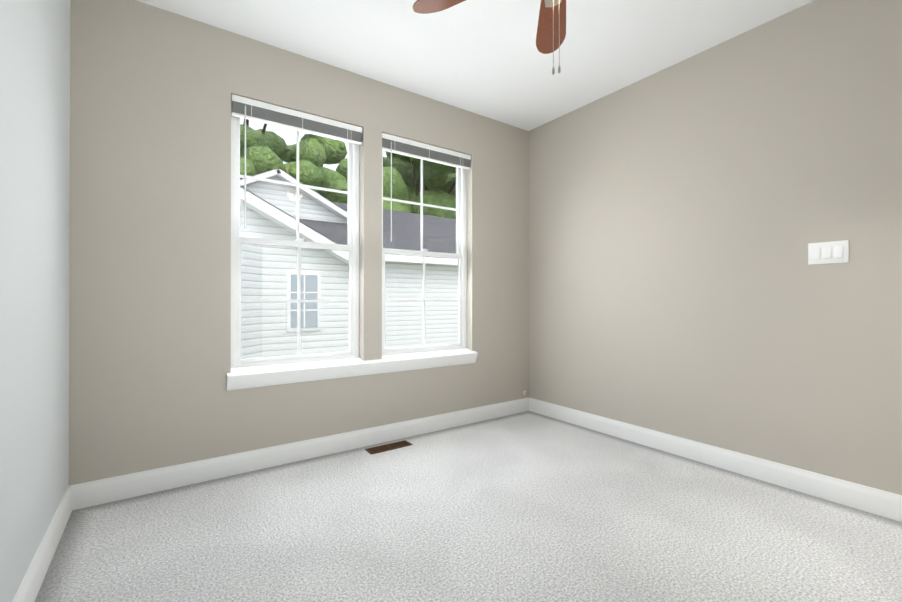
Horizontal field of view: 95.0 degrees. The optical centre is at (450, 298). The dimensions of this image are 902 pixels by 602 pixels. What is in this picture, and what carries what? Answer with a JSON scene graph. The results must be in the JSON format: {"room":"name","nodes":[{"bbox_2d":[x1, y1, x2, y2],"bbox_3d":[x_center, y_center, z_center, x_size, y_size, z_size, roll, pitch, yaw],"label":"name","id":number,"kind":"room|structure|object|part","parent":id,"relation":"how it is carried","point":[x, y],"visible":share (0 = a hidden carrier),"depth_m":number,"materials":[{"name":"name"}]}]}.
{"room":"empty bedroom","nodes":[
{"label":"empty bedroom","id":0,"kind":"room"},
{"bbox_2d":[0,0,69,601],"bbox_3d":[-0.986,-0.290,0.604,0.160,2.740,3.940,0,0,-35],"label":"wall","id":1,"kind":"structure","parent":0,"point":[34,221],"depth_m":1.51,"materials":[{"name":"white paint"}]},
{"bbox_2d":[12,485,71,601],"bbox_3d":[-0.914,1.018,0.650,0.016,0.126,3.620,0,0,-35],"label":"baseboard","id":2,"kind":"structure","parent":1,"relation":"attached to","point":[31,584],"depth_m":1.62,"materials":[{"name":"white paint"}]},
{"bbox_2d":[69,0,528,484],"bbox_3d":[-0.647,-0.281,3.157,3.340,2.740,0.160,0,0,-35],"label":"wall","id":3,"kind":"structure","parent":0,"point":[153,89],"depth_m":2.46,"materials":[{"name":"beige paint"}]},
{"bbox_2d":[231,102,358,367],"bbox_3d":[-1.073,-0.417,2.904,0.875,1.719,0.080,0,0,-35],"label":"window unit","id":4,"kind":"structure","parent":3,"relation":"in","point":[237,240],"depth_m":2.88,"materials":[{"name":"white plastic"}]},
{"bbox_2d":[231,94,361,273],"bbox_3d":[-1.018,-0.728,2.828,0.863,1.090,0.051,0,0,-35],"label":"window blind","id":5,"kind":"object","parent":4,"relation":"attached to","point":[258,111],"visible":0.96,"depth_m":2.79,"materials":[{"name":"white plastic"}]},
{"bbox_2d":[69,397,528,509],"bbox_3d":[-0.597,1.026,3.081,3.340,0.126,0.016,0,0,-35],"label":"baseboard","id":6,"kind":"structure","parent":3,"relation":"attached to","point":[100,491],"depth_m":2.65,"materials":[{"name":"white paint"}]},
{"bbox_2d":[227,348,477,390],"bbox_3d":[-0.619,0.502,3.142,1.939,0.122,0.211,0,0,-35],"label":"window sill","id":7,"kind":"structure","parent":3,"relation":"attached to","point":[259,376],"depth_m":2.93,"materials":[{"name":"white paint"}]},
{"bbox_2d":[382,150,466,354],"bbox_3d":[-0.238,-0.415,3.493,0.872,1.719,0.080,0,0,-35],"label":"window unit","id":8,"kind":"structure","parent":3,"relation":"in","point":[460,182],"depth_m":3.51,"materials":[{"name":"white plastic"}]},
{"bbox_2d":[382,133,470,277],"bbox_3d":[-0.184,-0.726,3.418,0.860,1.090,0.051,0,0,-35],"label":"window blind","id":9,"kind":"object","parent":8,"relation":"attached to","point":[407,147],"visible":0.85,"depth_m":3.38,"materials":[{"name":"white plastic"}]},
{"bbox_2d":[35,411,901,601],"bbox_3d":[0.443,1.144,1.609,3.660,0.120,3.940,0,0,-35],"label":"floor","id":10,"kind":"structure","parent":0,"point":[528,506],"depth_m":1.91,"materials":[{"name":"carpet"}]},
{"bbox_2d":[365,440,412,454],"bbox_3d":[-0.453,1.083,3.026,0.335,0.012,0.115,0,0,-35],"label":"air vent register","id":11,"kind":"object","parent":10,"relation":"on","point":[387,447],"visible":1,"depth_m":3.01,"materials":[{"name":"brown metal"}]},
{"bbox_2d":[137,0,813,130],"bbox_3d":[0.443,-1.716,1.618,3.660,0.120,3.940,0,0,-35],"label":"ceiling","id":12,"kind":"structure","parent":0,"point":[486,58],"depth_m":2.63,"materials":[{"name":"white paint"}]},
{"bbox_2d":[413,0,565,74],"bbox_3d":[0.228,-1.268,1.930,0.842,0.774,0.846,0,0,13],"label":"ceiling fan","id":13,"kind":"object","parent":12,"relation":"hanging from","point":[544,39],"depth_m":1.98,"materials":[{"name":"brown wood"}]},
{"bbox_3d":[0.078,-1.367,1.816,0.580,0.037,0.154,0,0,31],"label":"ceiling fan blade","id":14,"kind":"part","parent":13,"relation":"part of","materials":[{"name":"brown wood"}]},
{"bbox_3d":[0.415,-1.269,1.630,0.244,0.774,0.244,0,0,-35],"label":"ceiling fan body","id":15,"kind":"part","parent":13,"relation":"part of","materials":[{"name":"silver metal"}]},
{"bbox_2d":[529,0,901,494],"bbox_3d":[1.872,-0.283,2.623,0.160,2.740,3.940,0,0,-35],"label":"wall","id":16,"kind":"structure","parent":0,"point":[683,214],"depth_m":2.57,"materials":[{"name":"beige paint"}]},
{"bbox_2d":[529,398,901,521],"bbox_3d":[1.800,1.024,2.568,0.016,0.126,3.620,0,0,-35],"label":"baseboard","id":17,"kind":"structure","parent":16,"relation":"attached to","point":[882,503],"depth_m":2.54,"materials":[{"name":"white paint"}]},
{"bbox_2d":[808,240,848,264],"bbox_3d":[2.040,-0.250,2.237,0.013,0.118,0.166,0,0,-35],"label":"switch plate","id":18,"kind":"object","parent":16,"relation":"attached to","point":[828,252],"visible":1,"depth_m":2.23,"materials":[{"name":"white plastic"}]},
{"label":"outside","id":19,"kind":"structure","parent":0,"visible":0},
{"bbox_3d":[-2.453,4.288,20.134,100.000,0.320,90.000,0,0,-35],"label":"lawn","id":20,"kind":"structure","parent":19,"visible":0},
{"bbox_2d":[240,119,326,192],"bbox_3d":[-8.403,-3.490,16.671,6.980,15.251,6.637,0,0,-35],"label":"tree","id":21,"kind":"object","parent":20,"relation":"on","point":[273,144],"depth_m":16.09,"materials":[{"name":"green plant"}]},
{"bbox_2d":[283,137,346,202],"bbox_3d":[-7.170,-2.463,23.205,8.024,13.242,8.473,0,0,-35],"label":"tree","id":22,"kind":"object","parent":20,"relation":"on","point":[328,193],"depth_m":20.33,"materials":[{"name":"green plant"}]},
{"bbox_2d":[240,168,457,358],"bbox_3d":[-4.076,0.541,11.179,25.620,7.151,9.825,0,0,-35],"label":"neighbouring house","id":23,"kind":"structure","parent":20,"relation":"on","point":[326,286],"depth_m":7.59,"materials":[{"name":"plastic"}]},
{"bbox_2d":[383,151,455,218],"bbox_3d":[-1.362,-4.433,25.130,11.223,17.194,12.262,0,0,-35],"label":"tree","id":24,"kind":"object","parent":20,"relation":"on","point":[413,176],"depth_m":23.02,"materials":[{"name":"green plant"}]},
{"bbox_2d":[441,173,455,195],"bbox_3d":[4.272,-3.509,27.379,9.343,15.362,9.532,0,0,-35],"label":"tree","id":25,"kind":"object","parent":20,"relation":"on","point":[448,183],"depth_m":25.95,"materials":[{"name":"green plant"}]}
]}

